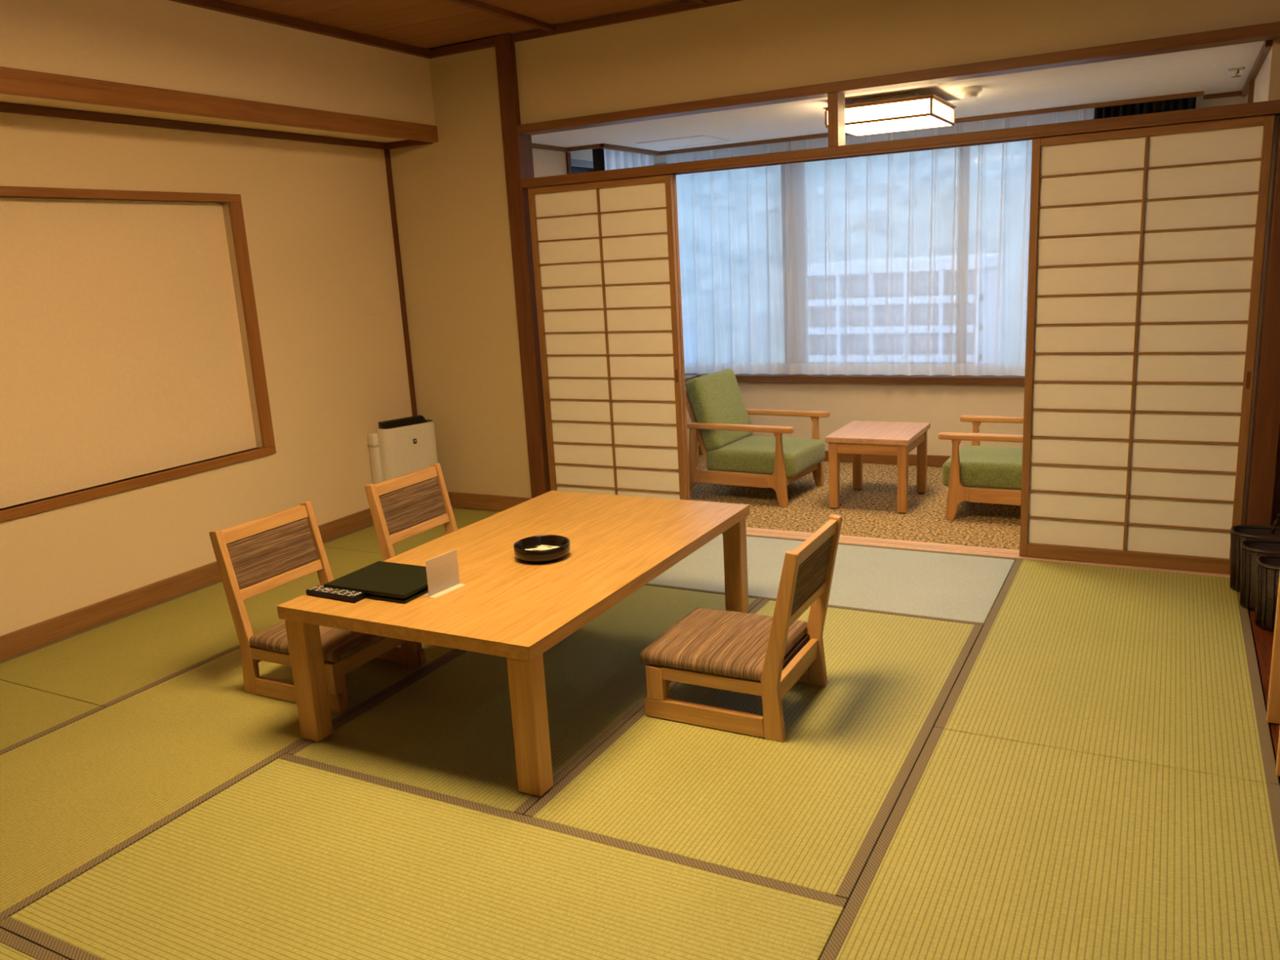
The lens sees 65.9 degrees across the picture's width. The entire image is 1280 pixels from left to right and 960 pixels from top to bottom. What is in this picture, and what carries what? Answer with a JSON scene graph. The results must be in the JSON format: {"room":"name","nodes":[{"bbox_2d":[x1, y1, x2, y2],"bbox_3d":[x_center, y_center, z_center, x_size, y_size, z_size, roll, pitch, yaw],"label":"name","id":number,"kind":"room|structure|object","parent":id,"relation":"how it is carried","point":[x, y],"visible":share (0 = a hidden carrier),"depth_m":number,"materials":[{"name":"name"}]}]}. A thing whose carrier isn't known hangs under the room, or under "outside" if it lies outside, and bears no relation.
{"room":"japanese tatami guest room","nodes":[
{"label":"japanese tatami guest room","id":0,"kind":"room"},
{"bbox_2d":[0,0,435,635],"bbox_3d":[-2.771,-0.506,3.498,0.680,2.665,5.905,4,14,28],"label":"wall","id":1,"kind":"structure","parent":0,"point":[317,220],"depth_m":4.84,"materials":[{"name":"beige paint"}]},
{"bbox_2d":[0,197,256,508],"bbox_3d":[-2.743,-0.448,3.766,0.025,1.234,2.965,4,14,28],"label":"wall panel","id":2,"kind":"object","parent":1,"relation":"attached to","point":[122,353],"visible":1,"depth_m":4.43,"materials":[{"name":"beige paint"}]},
{"bbox_2d":[0,186,275,522],"bbox_3d":[-2.696,-0.447,3.761,0.063,1.314,3.070,4,14,28],"label":"trim","id":3,"kind":"structure","parent":1,"relation":"attached to","point":[234,201],"depth_m":4.85,"materials":[{"name":"brown wood"}]},
{"bbox_2d":[0,507,373,661],"bbox_3d":[-2.720,0.741,3.807,0.020,0.095,5.735,4,14,28],"label":"baseboard","id":4,"kind":"structure","parent":1,"relation":"attached to","point":[29,637],"depth_m":4.48,"materials":[{"name":"brown wood"}]},
{"bbox_2d":[0,102,432,149],"bbox_3d":[-2.686,-1.323,3.272,0.350,0.036,5.755,4,14,28],"label":"trim","id":5,"kind":"structure","parent":1,"relation":"attached to","point":[5,107],"depth_m":4.63,"materials":[{"name":"brown wood"}]},
{"bbox_2d":[0,66,438,142],"bbox_3d":[-2.515,-1.342,3.173,0.042,0.087,5.754,4,14,28],"label":"beam","id":6,"kind":"structure","parent":1,"relation":"attached to","point":[15,82],"depth_m":4.24,"materials":[{"name":"brown wood"}]},
{"bbox_2d":[168,0,432,58],"bbox_3d":[-2.514,-1.751,3.068,0.035,0.040,5.755,4,14,28],"label":"trim","id":7,"kind":"structure","parent":1,"relation":"attached to","point":[220,6],"depth_m":4.71,"materials":[{"name":"brown wood"}]},
{"bbox_2d":[383,149,417,416],"bbox_3d":[-1.432,-0.940,6.033,0.025,2.060,0.022,4,14,28],"label":"trim","id":8,"kind":"structure","parent":1,"relation":"attached to","point":[387,154],"depth_m":5.96,"materials":[{"name":"brown wood"}]},
{"bbox_2d":[221,0,679,48],"bbox_3d":[-0.552,-1.651,1.933,5.600,0.050,6.000,4,14,28],"label":"ceiling","id":9,"kind":"structure","parent":0,"point":[423,24],"depth_m":4.77,"materials":[{"name":"brown wood"}]},
{"bbox_2d":[447,0,555,32],"bbox_3d":[-1.786,-1.708,2.667,0.036,0.028,5.730,4,14,28],"label":"trim","id":10,"kind":"structure","parent":9,"relation":"attached to","point":[474,4],"depth_m":4.74,"materials":[{"name":"brown wood"}]},
{"bbox_2d":[691,0,706,4],"bbox_3d":[-1.031,-1.660,2.268,0.036,0.028,5.730,4,14,28],"label":"trim","id":11,"kind":"structure","parent":9,"relation":"attached to","point":[700,2],"depth_m":4.68,"materials":[{"name":"brown wood"}]},
{"bbox_2d":[389,36,531,511],"bbox_3d":[-1.063,-1.082,5.857,0.925,2.765,0.085,4,14,28],"label":"wall","id":12,"kind":"structure","parent":0,"point":[451,198],"depth_m":5.79,"materials":[{"name":"beige paint"}]},
{"bbox_2d":[447,491,531,511],"bbox_3d":[-0.989,0.134,6.067,0.855,0.095,0.020,4,14,28],"label":"baseboard","id":13,"kind":"structure","parent":12,"relation":"attached to","point":[457,500],"depth_m":6.04,"materials":[{"name":"brown wood"}]},
{"bbox_2d":[493,33,551,498],"bbox_3d":[-0.628,-1.085,5.578,0.102,2.645,0.135,4,14,28],"label":"post","id":14,"kind":"object","parent":12,"relation":"attached to","point":[517,148],"visible":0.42,"depth_m":5.48,"materials":[{"name":"brown wood"}]},
{"bbox_2d":[429,0,742,57],"bbox_3d":[1.066,-2.236,4.330,5.050,0.040,0.035,4,14,28],"label":"trim","id":15,"kind":"structure","parent":12,"relation":"attached to","point":[687,5],"depth_m":5.02,"materials":[{"name":"brown wood"}]},
{"bbox_2d":[527,173,687,500],"bbox_3d":[-0.174,-0.670,5.404,0.870,1.851,0.031,4,14,28],"label":"door","id":16,"kind":"structure","parent":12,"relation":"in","point":[604,254],"depth_m":5.38,"materials":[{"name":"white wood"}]},
{"bbox_2d":[672,174,690,500],"bbox_3d":[-0.157,-0.678,5.435,0.870,1.851,0.031,4,14,28],"label":"door","id":17,"kind":"structure","parent":12,"relation":"in","point":[673,175],"depth_m":5.20,"materials":[{"name":"brown wood"}]},
{"bbox_2d":[532,147,566,177],"bbox_3d":[-0.635,-0.986,6.150,0.088,2.202,0.805,4,14,28],"label":"wall","id":18,"kind":"structure","parent":0,"point":[545,162],"depth_m":6.08,"materials":[{"name":"paint"}]},
{"bbox_2d":[565,151,572,174],"bbox_3d":[-0.417,-1.328,6.416,0.025,1.528,0.035,4,14,28],"label":"trim","id":19,"kind":"structure","parent":18,"relation":"attached to","point":[568,161],"depth_m":6.25,"materials":[{"name":"brown wood"}]},
{"bbox_2d":[569,149,699,456],"bbox_3d":[-0.066,-1.252,6.849,0.550,2.350,1.100,4,14,28],"label":"wall","id":20,"kind":"structure","parent":0,"point":[587,155],"depth_m":6.59,"materials":[{"name":"paint"}]},
{"bbox_2d":[531,142,605,151],"bbox_3d":[-0.525,-1.987,5.831,0.292,0.024,0.790,4,14,28],"label":"trim","id":21,"kind":"structure","parent":20,"relation":"attached to","point":[534,145],"depth_m":6.11,"materials":[{"name":"brown wood"}]},
{"bbox_2d":[570,158,593,173],"bbox_3d":[-0.263,-1.435,6.904,0.050,1.505,0.990,4,14,28],"label":"window","id":22,"kind":"structure","parent":20,"relation":"in","point":[577,166],"depth_m":6.56,"materials":[{"name":"glass"}]},
{"bbox_2d":[604,149,653,170],"bbox_3d":[-0.032,-1.458,6.754,0.038,1.579,0.660,4,14,28],"label":"sheer curtain","id":23,"kind":"object","parent":20,"relation":"hanging from","point":[614,159],"visible":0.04,"depth_m":6.57,"materials":[{"name":"fabric"}]},
{"bbox_2d":[600,143,660,155],"bbox_3d":[-0.055,-2.144,6.419,0.030,0.028,0.775,4,14,28],"label":"trim","id":24,"kind":"structure","parent":20,"relation":"attached to","point":[611,147],"depth_m":6.38,"materials":[{"name":"brown wood"}]},
{"bbox_2d":[684,375,697,382],"bbox_3d":[-0.021,-0.662,6.896,0.510,0.025,0.905,4,14,28],"label":"sill","id":25,"kind":"structure","parent":20,"relation":"attached to","point":[686,377],"depth_m":7.08,"materials":[{"name":"brown wood"}]},
{"bbox_2d":[660,90,1204,155],"bbox_3d":[1.558,-2.144,6.009,3.260,0.024,0.030,4,14,28],"label":"trim","id":26,"kind":"structure","parent":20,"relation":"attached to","point":[1196,94],"depth_m":5.69,"materials":[{"name":"brown wood"}]},
{"bbox_2d":[689,455,1021,550],"bbox_3d":[1.447,0.105,5.918,4.200,0.050,1.875,4,14,28],"label":"floor","id":27,"kind":"structure","parent":0,"point":[870,511],"depth_m":5.55,"materials":[{"name":"brown carpet"}]},
{"bbox_2d":[684,368,830,507],"bbox_3d":[0.700,-0.284,6.046,0.749,0.735,0.620,5,15,32],"label":"armchair","id":28,"kind":"object","parent":27,"relation":"on","point":[722,426],"visible":0.97,"depth_m":5.93,"materials":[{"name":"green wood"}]},
{"bbox_2d":[684,368,752,450],"bbox_3d":[0.498,-0.442,6.134,0.228,0.446,0.501,5,15,32],"label":"cushion","id":29,"kind":"object","parent":28,"relation":"on","point":[716,397],"depth_m":5.99,"materials":[{"name":"green fabric"}]},
{"bbox_2d":[706,435,825,476],"bbox_3d":[0.770,-0.160,6.034,0.580,0.154,0.512,5,15,32],"label":"seat cushion","id":30,"kind":"object","parent":28,"relation":"on","point":[752,455],"depth_m":5.88,"materials":[{"name":"green fabric"}]},
{"bbox_2d":[825,420,930,514],"bbox_3d":[1.382,-0.085,5.712,0.464,0.418,0.554,4,14,28],"label":"coffee table","id":31,"kind":"object","parent":27,"relation":"on","point":[857,438],"visible":1,"depth_m":5.56,"materials":[{"name":"brown wood"}]},
{"bbox_2d":[937,414,1023,519],"bbox_3d":[2.042,-0.189,5.287,0.749,0.735,0.620,4,15,29],"label":"armchair","id":32,"kind":"object","parent":27,"relation":"on","point":[975,473],"visible":0.38,"depth_m":5.19,"materials":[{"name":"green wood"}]},
{"bbox_2d":[942,445,1022,489],"bbox_3d":[1.984,-0.074,5.350,0.580,0.154,0.512,4,15,29],"label":"seat cushion","id":33,"kind":"object","parent":32,"relation":"on","point":[985,467],"depth_m":5.20,"materials":[{"name":"green fabric"}]},
{"bbox_2d":[513,0,1279,124],"bbox_3d":[0.900,-2.061,4.506,3.488,0.480,0.075,4,14,28],"label":"wall","id":34,"kind":"structure","parent":0,"point":[744,46],"depth_m":4.54,"materials":[{"name":"beige paint"}]},
{"bbox_2d":[517,21,1279,135],"bbox_3d":[0.910,-1.804,4.555,3.488,0.044,0.125,4,14,28],"label":"wooden beam","id":35,"kind":"structure","parent":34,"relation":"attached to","point":[1268,31],"depth_m":4.31,"materials":[{"name":"brown wood"}]},
{"bbox_2d":[531,40,1264,151],"bbox_3d":[1.210,-2.094,5.476,3.950,0.150,1.890,4,14,28],"label":"ceiling","id":36,"kind":"structure","parent":0,"point":[1206,69],"depth_m":5.04,"materials":[{"name":"white paint"}]},
{"bbox_2d":[592,148,604,171],"bbox_3d":[-0.225,-1.378,6.413,0.039,1.565,0.130,4,14,28],"label":"drape","id":37,"kind":"object","parent":36,"relation":"hanging from","point":[598,161],"visible":0.15,"depth_m":6.24,"materials":[{"name":"fabric"}]},
{"bbox_2d":[636,134,732,148],"bbox_3d":[0.283,-2.132,6.235,0.460,0.006,0.440,4,14,28],"label":"access hatch","id":38,"kind":"object","parent":36,"relation":"attached to","point":[696,140],"visible":1,"depth_m":6.22,"materials":[{"name":"white plastic"}]},
{"bbox_2d":[666,108,1093,376],"bbox_3d":[1.405,-1.457,6.360,2.700,1.565,0.047,4,14,28],"label":"sheer curtain","id":39,"kind":"object","parent":36,"relation":"hanging from","point":[910,263],"visible":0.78,"depth_m":6.37,"materials":[{"name":"fabric"}]},
{"bbox_2d":[822,92,956,136],"bbox_3d":[1.258,-1.835,4.944,0.528,0.126,0.554,4,14,28],"label":"ceiling light","id":40,"kind":"object","parent":36,"relation":"attached to","point":[908,111],"visible":0.96,"depth_m":4.76,"materials":[{"name":"white plastic"}]},
{"bbox_2d":[955,85,982,98],"bbox_3d":[1.561,-1.838,4.690,0.120,0.042,0.120,4,14,28],"label":"smoke detector","id":41,"kind":"object","parent":36,"relation":"attached to","point":[966,92],"visible":1,"depth_m":4.65,"materials":[{"name":"white plastic"}]},
{"bbox_2d":[1227,66,1245,77],"bbox_3d":[2.745,-1.875,4.548,0.070,0.037,0.070,4,14,28],"label":"sprinkler head","id":42,"kind":"object","parent":36,"relation":"attached to","point":[1236,70],"visible":1,"depth_m":4.54},
{"bbox_2d":[653,95,1245,455],"bbox_3d":[1.682,-1.264,6.467,4.050,2.350,0.115,4,14,28],"label":"wall","id":43,"kind":"structure","parent":0,"point":[942,406],"depth_m":6.57,"materials":[{"name":"paint"}]},
{"bbox_2d":[697,444,951,466],"bbox_3d":[1.908,-0.128,6.556,3.332,0.075,0.020,4,14,28],"label":"baseboard","id":44,"kind":"structure","parent":43,"relation":"attached to","point":[932,460],"depth_m":6.67,"materials":[{"name":"brown wood"}]},
{"bbox_2d":[684,373,1024,384],"bbox_3d":[1.562,-0.680,6.630,3.550,0.045,0.124,4,14,28],"label":"sill","id":45,"kind":"structure","parent":43,"relation":"attached to","point":[797,378],"depth_m":6.55,"materials":[{"name":"brown wood"}]},
{"bbox_2d":[653,118,1093,164],"bbox_3d":[1.595,-1.444,6.483,3.440,1.505,0.080,4,14,28],"label":"window","id":46,"kind":"structure","parent":43,"relation":"in","point":[1093,118],"depth_m":7.05,"materials":[{"name":"metal"}]},
{"bbox_2d":[1093,97,1195,119],"bbox_3d":[2.820,-1.367,5.606,0.500,1.565,0.065,4,14,28],"label":"air vent","id":47,"kind":"object","parent":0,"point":[1185,103],"visible":0.04,"depth_m":5.45,"materials":[{"name":"metal"}]},
{"bbox_2d":[1241,39,1279,524],"bbox_3d":[2.951,-0.880,4.787,0.078,2.202,1.775,4,14,28],"label":"wall","id":48,"kind":"structure","parent":0,"point":[1267,82],"depth_m":3.99,"materials":[{"name":"paint"}]},
{"bbox_2d":[521,99,1279,188],"bbox_3d":[0.925,-1.530,4.617,3.488,0.048,0.125,4,14,28],"label":"rail","id":49,"kind":"object","parent":48,"relation":"attached to","point":[1271,107],"visible":0.97,"depth_m":4.38,"materials":[{"name":"brown wood"}]},
{"bbox_2d":[827,92,844,146],"bbox_3d":[0.913,-1.668,4.588,0.048,0.235,0.116,4,14,28],"label":"post","id":50,"kind":"object","parent":49,"relation":"on","point":[836,100],"visible":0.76,"depth_m":4.55,"materials":[{"name":"brown wood"}]},
{"bbox_2d":[746,527,1230,577],"bbox_3d":[1.029,0.326,5.035,3.488,0.054,0.125,4,14,28],"label":"sill","id":51,"kind":"structure","parent":48,"relation":"attached to","point":[975,550],"depth_m":4.79,"materials":[{"name":"brown wood"}]},
{"bbox_2d":[1203,40,1272,99],"bbox_3d":[2.768,-1.893,4.619,0.202,0.034,1.750,4,14,28],"label":"trim","id":52,"kind":"structure","parent":48,"relation":"attached to","point":[1268,44],"depth_m":4.59,"materials":[{"name":"brown wood"}]},
{"bbox_2d":[1247,80,1254,102],"bbox_3d":[2.989,-0.883,4.961,0.025,2.128,0.040,4,14,28],"label":"post","id":53,"kind":"object","parent":48,"relation":"attached to","point":[1251,83],"visible":0.14,"depth_m":4.72,"materials":[{"name":"brown wood"}]},
{"bbox_2d":[1241,117,1275,521],"bbox_3d":[2.124,-0.534,4.228,0.870,1.851,0.031,4,14,28],"label":"door","id":54,"kind":"structure","parent":48,"relation":"in","point":[1274,117],"depth_m":3.98,"materials":[{"name":"brown wood"}]},
{"bbox_2d":[1244,113,1279,525],"bbox_3d":[2.532,-0.885,3.905,0.085,2.645,0.135,4,14,28],"label":"post","id":55,"kind":"object","parent":48,"relation":"attached to","point":[1266,417],"visible":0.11,"depth_m":3.97,"materials":[{"name":"brown wood"}]},
{"bbox_2d":[1248,608,1279,786],"bbox_3d":[1.683,1.099,1.447,1.095,0.042,5.850,4,14,28],"label":"boards","id":56,"kind":"object","parent":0,"point":[1263,639],"depth_m":3.39,"materials":[{"name":"brown wood"}]},
{"bbox_2d":[1230,512,1279,591],"bbox_3d":[2.565,0.267,3.940,0.369,0.378,0.181,4,14,28],"label":"wicker basket","id":57,"kind":"object","parent":56,"relation":"on","point":[1238,533],"visible":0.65,"depth_m":4.00,"materials":[{"name":"brown wicker"}]},
{"bbox_2d":[1239,538,1279,610],"bbox_3d":[2.491,0.313,3.752,0.369,0.378,0.181,4,14,28],"label":"wicker basket","id":58,"kind":"object","parent":56,"relation":"on","point":[1250,549],"visible":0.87,"depth_m":3.80,"materials":[{"name":"brown wicker"}]},
{"bbox_2d":[1254,555,1279,631],"bbox_3d":[2.434,0.422,3.572,0.369,0.250,0.181,4,14,28],"label":"wicker basket","id":59,"kind":"object","parent":56,"relation":"on","point":[1267,566],"visible":0.97,"depth_m":3.60,"materials":[{"name":"brown wicker"}]},
{"bbox_2d":[1266,572,1279,776],"bbox_3d":[1.952,0.308,2.615,0.410,0.950,0.360,4,14,28],"label":"wooden rack","id":60,"kind":"object","parent":56,"relation":"on","point":[1273,716],"visible":1,"depth_m":2.91,"materials":[{"name":"brown wood"}]},
{"bbox_2d":[1271,429,1279,526],"bbox_3d":[3.074,-0.858,3.648,1.115,2.645,0.080,4,14,28],"label":"wall","id":61,"kind":"structure","parent":0,"point":[1276,504],"depth_m":4.08,"materials":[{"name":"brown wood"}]},
{"bbox_2d":[1019,114,1275,574],"bbox_3d":[2.103,-0.526,4.199,0.870,1.851,0.031,4,14,28],"label":"door","id":62,"kind":"structure","parent":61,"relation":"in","point":[1146,246],"depth_m":4.18,"materials":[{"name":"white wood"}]},
{"bbox_3d":[-0.554,1.055,2.466,6.400,0.075,6.325,4,14,28],"label":"floor","id":63,"kind":"structure","parent":0,"visible":0},
{"bbox_2d":[0,928,68,959],"bbox_3d":[-0.943,1.223,1.538,1.798,0.046,0.896,4,14,28],"label":"mat","id":64,"kind":"object","parent":63,"relation":"on","point":[12,947],"visible":1,"depth_m":2.24,"materials":[{"name":"wicker"}]},
{"bbox_2d":[0,680,106,755],"bbox_3d":[-2.692,1.002,2.955,0.851,0.046,1.786,4,14,28],"label":"mat","id":65,"kind":"object","parent":63,"relation":"on","point":[27,714],"visible":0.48,"depth_m":3.50,"materials":[{"name":"wicker"}]},
{"bbox_2d":[0,546,382,707],"bbox_3d":[-1.851,0.607,4.498,0.851,0.046,1.808,4,14,28],"label":"mat","id":66,"kind":"object","parent":63,"relation":"on","point":[107,664],"visible":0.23,"depth_m":4.11,"materials":[{"name":"wicker"}]},
{"bbox_2d":[0,643,460,921],"bbox_3d":[-1.499,0.852,3.324,0.886,0.046,1.798,4,14,28],"label":"mat","id":67,"kind":"object","parent":63,"relation":"on","point":[73,797],"visible":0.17,"depth_m":3.10,"materials":[{"name":"wicker"}]},
{"bbox_2d":[208,501,426,712],"bbox_3d":[-1.156,0.438,3.599,0.542,0.604,0.452,4,14,28],"label":"chair","id":68,"kind":"object","parent":67,"relation":"on","point":[258,556],"visible":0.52,"depth_m":3.54,"materials":[{"name":"brown wood"}]},
{"bbox_2d":[249,620,386,662],"bbox_3d":[-1.099,0.529,3.591,0.424,0.059,0.452,4,14,28],"label":"seat cushion","id":69,"kind":"object","parent":68,"relation":"on","point":[338,645],"depth_m":3.44,"materials":[{"name":"brown fabric"}]},
{"bbox_2d":[322,507,499,555],"bbox_3d":[-1.210,0.306,5.672,0.851,0.046,0.926,4,14,28],"label":"mat","id":70,"kind":"object","parent":63,"relation":"on","point":[364,539],"visible":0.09,"depth_m":5.55,"materials":[{"name":"wicker"}]},
{"bbox_2d":[367,414,438,484],"bbox_3d":[-1.399,-0.072,5.923,0.388,0.602,0.166,-15,17,-42],"label":"air purifier","id":71,"kind":"object","parent":70,"relation":"on","point":[400,446],"visible":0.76,"depth_m":5.81,"materials":[{"name":"white plastic"}]},
{"bbox_2d":[377,414,426,428],"bbox_3d":[-1.400,-0.341,5.838,0.285,0.042,0.072,-15,17,-42],"label":"vent","id":72,"kind":"object","parent":71,"relation":"attached to","point":[416,421],"depth_m":5.83,"materials":[{"name":"black plastic"}]},
{"bbox_2d":[0,753,847,959],"bbox_3d":[-0.524,1.027,2.304,1.798,0.046,0.886,4,14,28],"label":"mat","id":73,"kind":"object","parent":63,"relation":"on","point":[300,858],"visible":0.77,"depth_m":2.37,"materials":[{"name":"wicker"}]},
{"bbox_2d":[286,585,763,814],"bbox_3d":[-0.290,0.705,3.674,0.896,0.046,1.811,4,14,28],"label":"mat","id":74,"kind":"object","parent":63,"relation":"on","point":[447,730],"visible":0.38,"depth_m":3.30,"materials":[{"name":"wicker"}]},
{"bbox_2d":[276,490,749,796],"bbox_3d":[-0.333,0.469,3.584,0.950,0.458,1.580,4,14,28],"label":"table","id":75,"kind":"object","parent":74,"relation":"on","point":[513,608],"visible":0.94,"depth_m":3.14,"materials":[{"name":"brown wood"}]},
{"bbox_2d":[306,585,365,603],"bbox_3d":[-0.965,0.360,3.133,0.210,0.021,0.052,4,15,29],"label":"remote control","id":76,"kind":"object","parent":75,"relation":"on","point":[349,596],"visible":1,"depth_m":3.11,"materials":[{"name":"black plastic"}]},
{"bbox_2d":[324,560,428,603],"bbox_3d":[-0.809,0.329,3.213,0.332,0.029,0.260,3,14,27],"label":"binder","id":77,"kind":"object","parent":75,"relation":"on","point":[401,583],"visible":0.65,"depth_m":3.17,"materials":[{"name":"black leather"}]},
{"bbox_2d":[423,549,466,598],"bbox_3d":[-0.623,0.293,3.123,0.052,0.118,0.138,5,15,33],"label":"table sign","id":78,"kind":"object","parent":75,"relation":"on","point":[442,571],"visible":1,"depth_m":3.12,"materials":[{"name":"plastic"}]},
{"bbox_2d":[513,534,569,563],"bbox_3d":[-0.339,0.242,3.426,0.195,0.054,0.195,4,14,28],"label":"bowl","id":79,"kind":"object","parent":75,"relation":"on","point":[545,556],"visible":0.96,"depth_m":3.38,"materials":[{"name":"black ceramic"}]},
{"bbox_2d":[534,544,558,550],"bbox_3d":[-0.309,0.237,3.427,0.100,0.010,0.064,1,13,20],"label":"snack packet","id":80,"kind":"object","parent":79,"relation":"on","point":[541,547],"visible":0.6,"depth_m":3.43,"materials":[{"name":"beige paper"}]},
{"bbox_2d":[523,599,982,902],"bbox_3d":[0.505,0.756,3.253,0.898,0.046,1.811,4,14,28],"label":"mat","id":81,"kind":"object","parent":63,"relation":"on","point":[811,809],"visible":0.65,"depth_m":2.86,"materials":[{"name":"wicker"}]},
{"bbox_2d":[640,514,842,742],"bbox_3d":[0.332,0.441,3.216,0.542,0.604,0.452,4,14,28],"label":"chair","id":82,"kind":"object","parent":81,"relation":"on","point":[748,653],"visible":1,"depth_m":3.12,"materials":[{"name":"brown wood"}]},
{"bbox_2d":[640,608,807,680],"bbox_3d":[0.285,0.525,3.264,0.424,0.059,0.452,4,14,28],"label":"seat cushion","id":83,"kind":"object","parent":82,"relation":"on","point":[707,644],"depth_m":3.16,"materials":[{"name":"brown fabric"}]},
{"bbox_2d":[644,533,1015,626],"bbox_3d":[0.741,0.433,4.624,1.798,0.046,0.892,4,14,28],"label":"mat","id":84,"kind":"object","parent":63,"relation":"on","point":[952,587],"visible":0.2,"depth_m":4.45,"materials":[{"name":"wicker"}]},
{"bbox_2d":[819,726,1279,959],"bbox_3d":[0.880,1.003,2.063,0.896,0.046,1.796,4,14,28],"label":"mat","id":85,"kind":"object","parent":63,"relation":"on","point":[990,848],"visible":1,"depth_m":2.34,"materials":[{"name":"wicker"}]},
{"bbox_2d":[933,558,1279,785],"bbox_3d":[1.722,0.608,3.605,0.896,0.046,1.797,4,14,28],"label":"mat","id":86,"kind":"object","parent":63,"relation":"on","point":[1150,667],"visible":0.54,"depth_m":3.34,"materials":[{"name":"wicker"}]},
{"bbox_3d":[-0.658,0.457,4.866,0.886,0.046,1.795,4,14,28],"label":"mat","id":87,"kind":"object","parent":63,"relation":"on","visible":0},
{"bbox_2d":[364,462,457,560],"bbox_3d":[-0.781,0.279,4.212,0.542,0.604,0.452,4,14,28],"label":"chair","id":88,"kind":"object","parent":87,"relation":"on","point":[405,506],"visible":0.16,"depth_m":4.25,"materials":[{"name":"brown wood"}]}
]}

